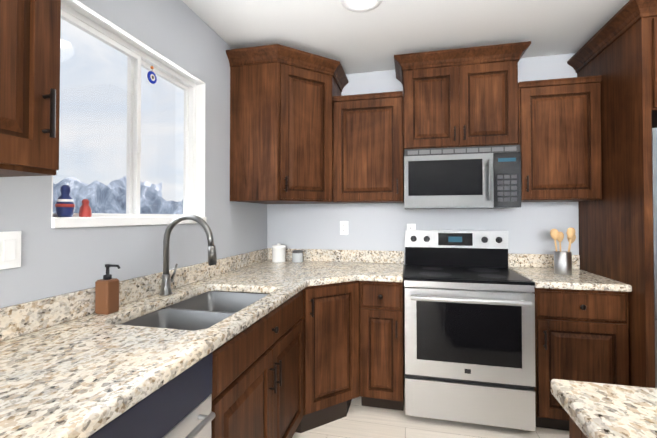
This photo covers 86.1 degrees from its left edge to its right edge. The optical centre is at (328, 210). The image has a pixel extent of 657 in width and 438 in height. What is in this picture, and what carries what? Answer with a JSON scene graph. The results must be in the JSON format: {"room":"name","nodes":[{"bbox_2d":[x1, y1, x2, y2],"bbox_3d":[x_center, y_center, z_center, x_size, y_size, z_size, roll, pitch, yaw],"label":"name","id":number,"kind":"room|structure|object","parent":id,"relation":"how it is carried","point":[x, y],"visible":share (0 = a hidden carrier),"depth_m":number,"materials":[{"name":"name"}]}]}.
{"room":"kitchen","nodes":[
{"label":"kitchen","id":0,"kind":"room"},
{"bbox_2d":[0,0,266,307],"bbox_3d":[-1.572,0.028,-0.945,0.140,2.520,8.740,0,-1,13],"label":"wall","id":1,"kind":"structure","parent":0,"point":[60,261],"depth_m":1.72,"materials":[{"name":"grey paint"}]},
{"bbox_2d":[0,231,21,269],"bbox_3d":[-1.023,0.125,1.097,0.009,0.118,0.118,0,-1,13],"label":"switch plate","id":2,"kind":"object","parent":1,"relation":"attached to","point":[10,249],"visible":1,"depth_m":1.12,"materials":[{"name":"white plastic"}]},
{"bbox_2d":[0,0,60,176],"bbox_3d":[-0.940,-0.625,0.587,0.402,1.052,0.909,0,-1,13],"label":"upper cabinet","id":3,"kind":"object","parent":1,"relation":"attached to","point":[30,30],"visible":1,"depth_m":0.85,"materials":[{"name":"brown wood"}]},
{"bbox_2d":[51,0,204,216],"bbox_3d":[-0.944,-0.370,1.749,0.124,0.882,0.970,0,-1,13],"label":"window","id":4,"kind":"structure","parent":1,"relation":"in","point":[139,54],"depth_m":1.75,"materials":[{"name":"white plastic"}]},
{"bbox_2d":[147,66,156,83],"bbox_3d":[-0.914,-0.706,1.819,0.016,0.095,0.064,0,-1,13],"label":"hanging evil eye","id":5,"kind":"object","parent":4,"relation":"hanging from","point":[151,77],"visible":1,"depth_m":1.81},
{"bbox_2d":[51,217,205,227],"bbox_3d":[-0.908,0.050,1.735,0.076,0.040,0.968,0,-1,13],"label":"window sill","id":6,"kind":"structure","parent":1,"relation":"attached to","point":[66,222],"depth_m":1.48,"materials":[{"name":"white plastic"}]},
{"bbox_2d":[55,185,74,216],"bbox_3d":[-1.006,-0.037,1.343,0.061,0.122,0.061,0,-1,13],"label":"figurine","id":7,"kind":"object","parent":6,"relation":"on","point":[65,205],"visible":1,"depth_m":1.33,"materials":[{"name":"blue ceramic"}]},
{"bbox_2d":[79,199,91,216],"bbox_3d":[-0.986,-0.011,1.425,0.045,0.072,0.044,0,-1,13],"label":"figurine","id":8,"kind":"object","parent":6,"relation":"on","point":[85,210],"visible":1,"depth_m":1.41,"materials":[{"name":"red ceramic"}]},
{"bbox_2d":[182,0,628,73],"bbox_3d":[0.234,-1.290,-1.414,3.880,0.100,8.880,0,-1,13],"label":"ceiling","id":9,"kind":"structure","parent":0,"point":[380,36],"depth_m":2.25,"materials":[{"name":"white paint"}]},
{"bbox_2d":[341,0,381,11],"bbox_3d":[0.185,-1.185,1.973,0.230,0.006,0.230,0,-1,13],"label":"recessed light","id":10,"kind":"object","parent":9,"relation":"in","point":[359,5],"visible":1,"depth_m":2.02,"materials":[{"name":"white plastic"}]},
{"bbox_2d":[267,53,578,367],"bbox_3d":[1.218,0.085,2.824,3.600,2.520,0.140,0,-1,13],"label":"wall","id":11,"kind":"structure","parent":0,"point":[528,226],"depth_m":2.90,"materials":[{"name":"grey paint"}]},
{"bbox_2d":[226,44,348,203],"bbox_3d":[-0.273,-0.593,2.724,0.741,1.052,0.742,0,-1,13],"label":"upper cabinet","id":12,"kind":"object","parent":11,"relation":"attached to","point":[281,124],"visible":1,"depth_m":2.48,"materials":[{"name":"brown wood"}]},
{"bbox_2d":[340,221,347,234],"bbox_3d":[0.134,0.145,2.997,0.070,0.115,0.008,0,-1,13],"label":"electrical outlet plate","id":13,"kind":"object","parent":11,"relation":"attached to","point":[343,227],"visible":1,"depth_m":2.99,"materials":[{"name":"white plastic"}]},
{"bbox_2d":[333,91,403,203],"bbox_3d":[0.322,-0.468,2.764,0.522,0.803,0.392,0,-1,13],"label":"upper cabinet","id":14,"kind":"object","parent":11,"relation":"attached to","point":[368,158],"visible":0.9,"depth_m":2.61,"materials":[{"name":"brown wood"}]},
{"bbox_2d":[407,224,415,229],"bbox_3d":[0.677,0.163,2.871,0.070,0.115,0.008,0,-1,13],"label":"electrical outlet plate","id":15,"kind":"object","parent":11,"relation":"attached to","point":[411,226],"visible":0.5,"depth_m":2.87,"materials":[{"name":"white plastic"}]},
{"bbox_2d":[394,41,530,149],"bbox_3d":[0.952,-0.780,2.618,0.894,0.680,0.402,0,-1,13],"label":"upper cabinet","id":16,"kind":"object","parent":11,"relation":"attached to","point":[463,97],"visible":0.98,"depth_m":2.46,"materials":[{"name":"brown wood"}]},
{"bbox_2d":[404,145,520,208],"bbox_3d":[0.944,-0.228,2.577,0.754,0.418,0.469,0,-1,13],"label":"microwave","id":17,"kind":"object","parent":16,"relation":"attached to","point":[480,177],"visible":1,"depth_m":2.40,"materials":[{"name":"silver metal"}]},
{"bbox_2d":[518,75,601,201],"bbox_3d":[1.567,-0.472,2.477,0.489,0.803,0.392,0,-1,13],"label":"upper cabinet","id":18,"kind":"object","parent":11,"relation":"attached to","point":[559,131],"visible":0.94,"depth_m":2.32,"materials":[{"name":"brown wood"}]},
{"bbox_2d":[292,376,568,437],"bbox_3d":[0.234,1.330,-1.453,3.880,0.100,8.880,0,-1,13],"label":"floor","id":19,"kind":"structure","parent":0,"point":[358,421],"depth_m":2.15,"materials":[{"name":"beige tile"}]},
{"bbox_2d":[88,352,214,437],"bbox_3d":[-0.711,0.881,0.889,0.646,0.870,0.605,0,-1,13],"label":"dishwasher","id":20,"kind":"object","parent":19,"relation":"on","point":[179,406],"visible":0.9,"depth_m":0.94,"materials":[{"name":"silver metal"}]},
{"bbox_2d":[162,291,303,437],"bbox_3d":[-0.549,0.891,1.684,0.661,0.874,1.008,0,-1,13],"label":"base cabinet","id":21,"kind":"object","parent":19,"relation":"on","point":[258,379],"visible":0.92,"depth_m":1.53,"materials":[{"name":"brown wood"}]},
{"bbox_2d":[295,281,359,432],"bbox_3d":[-0.207,0.904,2.594,0.918,0.874,0.921,0,-1,13],"label":"base cabinet","id":22,"kind":"object","parent":19,"relation":"on","point":[331,315],"visible":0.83,"depth_m":2.21,"materials":[{"name":"brown wood"}]},
{"bbox_2d":[0,260,331,437],"bbox_3d":[-0.634,0.427,1.326,0.660,0.040,3.598,0,-1,13],"label":"countertop","id":23,"kind":"structure","parent":22,"relation":"on","point":[86,376],"depth_m":0.97,"materials":[{"name":"stone"}]},
{"bbox_2d":[95,264,120,314],"bbox_3d":[-0.875,0.311,1.410,0.091,0.193,0.062,0,-1,13],"label":"soap dispenser","id":24,"kind":"object","parent":23,"relation":"on","point":[107,294],"visible":0.98,"depth_m":1.39,"materials":[{"name":"brown ceramic"}]},
{"bbox_2d":[0,248,267,341],"bbox_3d":[-0.944,0.358,1.399,0.022,0.100,3.598,0,-1,13],"label":"backsplash","id":25,"kind":"structure","parent":23,"relation":"on","point":[16,320],"depth_m":1.37,"materials":[{"name":"stone"}]},
{"bbox_2d":[159,214,216,295],"bbox_3d":[-0.680,0.214,1.726,0.306,0.397,0.090,0,-1,13],"label":"faucet","id":26,"kind":"object","parent":23,"relation":"on","point":[167,281],"visible":1,"depth_m":1.72,"materials":[{"name":"silver metal"}]},
{"bbox_2d":[120,291,268,330],"bbox_3d":[-0.552,0.560,1.596,0.462,0.215,0.749,0,-1,13],"label":"undermount sink","id":27,"kind":"object","parent":23,"relation":"in","point":[206,310],"visible":0.15,"depth_m":1.61,"materials":[{"name":"grey metal"}]},
{"bbox_2d":[272,243,285,261],"bbox_3d":[-0.422,0.354,2.988,0.118,0.155,0.118,0,-1,13],"label":"canister","id":28,"kind":"object","parent":23,"relation":"on","point":[278,252],"visible":1,"depth_m":2.94,"materials":[{"name":"white ceramic"}]},
{"bbox_2d":[292,250,302,262],"bbox_3d":[-0.261,0.383,2.971,0.094,0.097,0.094,0,-1,13],"label":"jar","id":29,"kind":"object","parent":23,"relation":"on","point":[297,256],"visible":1,"depth_m":2.93,"materials":[{"name":"grey glass"}]},
{"bbox_2d":[256,260,319,271],"bbox_3d":[-0.288,0.449,2.755,0.390,0.040,0.658,0,-1,13],"label":"countertop","id":30,"kind":"structure","parent":22,"relation":"on","point":[303,266],"depth_m":2.76,"materials":[{"name":"stone"}]},
{"bbox_2d":[312,261,403,285],"bbox_3d":[0.255,0.445,2.498,0.544,0.040,0.913,0,-1,13],"label":"countertop","id":31,"kind":"structure","parent":22,"relation":"on","point":[336,272],"depth_m":2.37,"materials":[{"name":"stone"}]},
{"bbox_2d":[268,248,403,263],"bbox_3d":[0.048,0.382,3.003,1.174,0.100,0.025,0,-1,13],"label":"backsplash","id":32,"kind":"structure","parent":31,"relation":"on","point":[370,256],"depth_m":2.96,"materials":[{"name":"stone"}]},
{"bbox_2d":[360,276,404,410],"bbox_3d":[0.409,0.904,2.585,0.282,0.874,0.662,0,-1,13],"label":"base cabinet","id":33,"kind":"object","parent":19,"relation":"on","point":[382,371],"visible":1,"depth_m":2.30,"materials":[{"name":"brown wood"}]},
{"bbox_2d":[404,230,535,430],"bbox_3d":[0.911,0.744,2.418,0.752,1.190,0.720,0,-1,13],"label":"range","id":34,"kind":"object","parent":19,"relation":"on","point":[469,319],"visible":1,"depth_m":2.16,"materials":[{"name":"silver metal"}]},
{"bbox_2d":[569,416,586,437],"bbox_3d":[1.123,0.863,-0.176,1.571,0.874,1.645,0,-1,13],"label":"base cabinet","id":35,"kind":"object","parent":19,"relation":"on","point":[575,431],"visible":0.1,"depth_m":0.76,"materials":[{"name":"brown wood"}]},
{"bbox_2d":[551,379,656,437],"bbox_3d":[1.133,0.405,-0.161,1.625,0.040,1.695,0,-1,13],"label":"countertop","id":36,"kind":"structure","parent":35,"relation":"on","point":[597,410],"depth_m":0.71,"materials":[{"name":"stone"}]},
{"bbox_2d":[533,287,629,430],"bbox_3d":[1.537,0.900,2.325,0.489,0.874,0.662,0,-1,13],"label":"base cabinet","id":37,"kind":"object","parent":19,"relation":"on","point":[581,335],"visible":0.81,"depth_m":2.05,"materials":[{"name":"brown wood"}]},
{"bbox_2d":[508,267,631,291],"bbox_3d":[1.538,0.443,2.338,0.492,0.040,0.648,0,-1,13],"label":"countertop","id":38,"kind":"structure","parent":37,"relation":"on","point":[577,279],"depth_m":2.11,"materials":[{"name":"stone"}]},
{"bbox_2d":[508,253,579,268],"bbox_3d":[1.608,0.377,2.644,0.492,0.100,0.022,0,-1,13],"label":"backsplash","id":39,"kind":"structure","parent":38,"relation":"on","point":[533,260],"depth_m":2.64,"materials":[{"name":"stone"}]},
{"bbox_2d":[550,228,575,274],"bbox_3d":[1.584,0.267,2.359,0.158,0.311,0.104,0,-1,13],"label":"utensil holder","id":40,"kind":"object","parent":38,"relation":"on","point":[562,262],"visible":1,"depth_m":2.34,"materials":[{"name":"silver metal"}]},
{"bbox_2d":[567,0,656,387],"bbox_3d":[2.231,0.103,2.099,1.090,2.462,0.812,0,-1,13],"label":"enclosure","id":41,"kind":"object","parent":19,"relation":"on","point":[617,51],"visible":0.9,"depth_m":2.00,"materials":[{"name":"brown wood"}]},
{"bbox_2d":[652,128,656,387],"bbox_3d":[2.261,0.446,2.082,0.930,1.775,0.766,0,-1,13],"label":"refrigerator","id":42,"kind":"object","parent":19,"relation":"on","point":[654,152],"visible":0.17,"depth_m":1.87,"materials":[{"name":"silver metal"}]},
{"label":"outside","id":43,"kind":"structure","parent":0,"visible":0},
{"bbox_2d":[53,176,182,213],"bbox_3d":[-58.714,-1.864,13.542,22.000,18.742,180.000,0,-1,13],"label":"mountains","id":44,"kind":"structure","parent":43,"point":[148,192],"depth_m":66.50,"materials":[{"name":"white snow"}]}
]}

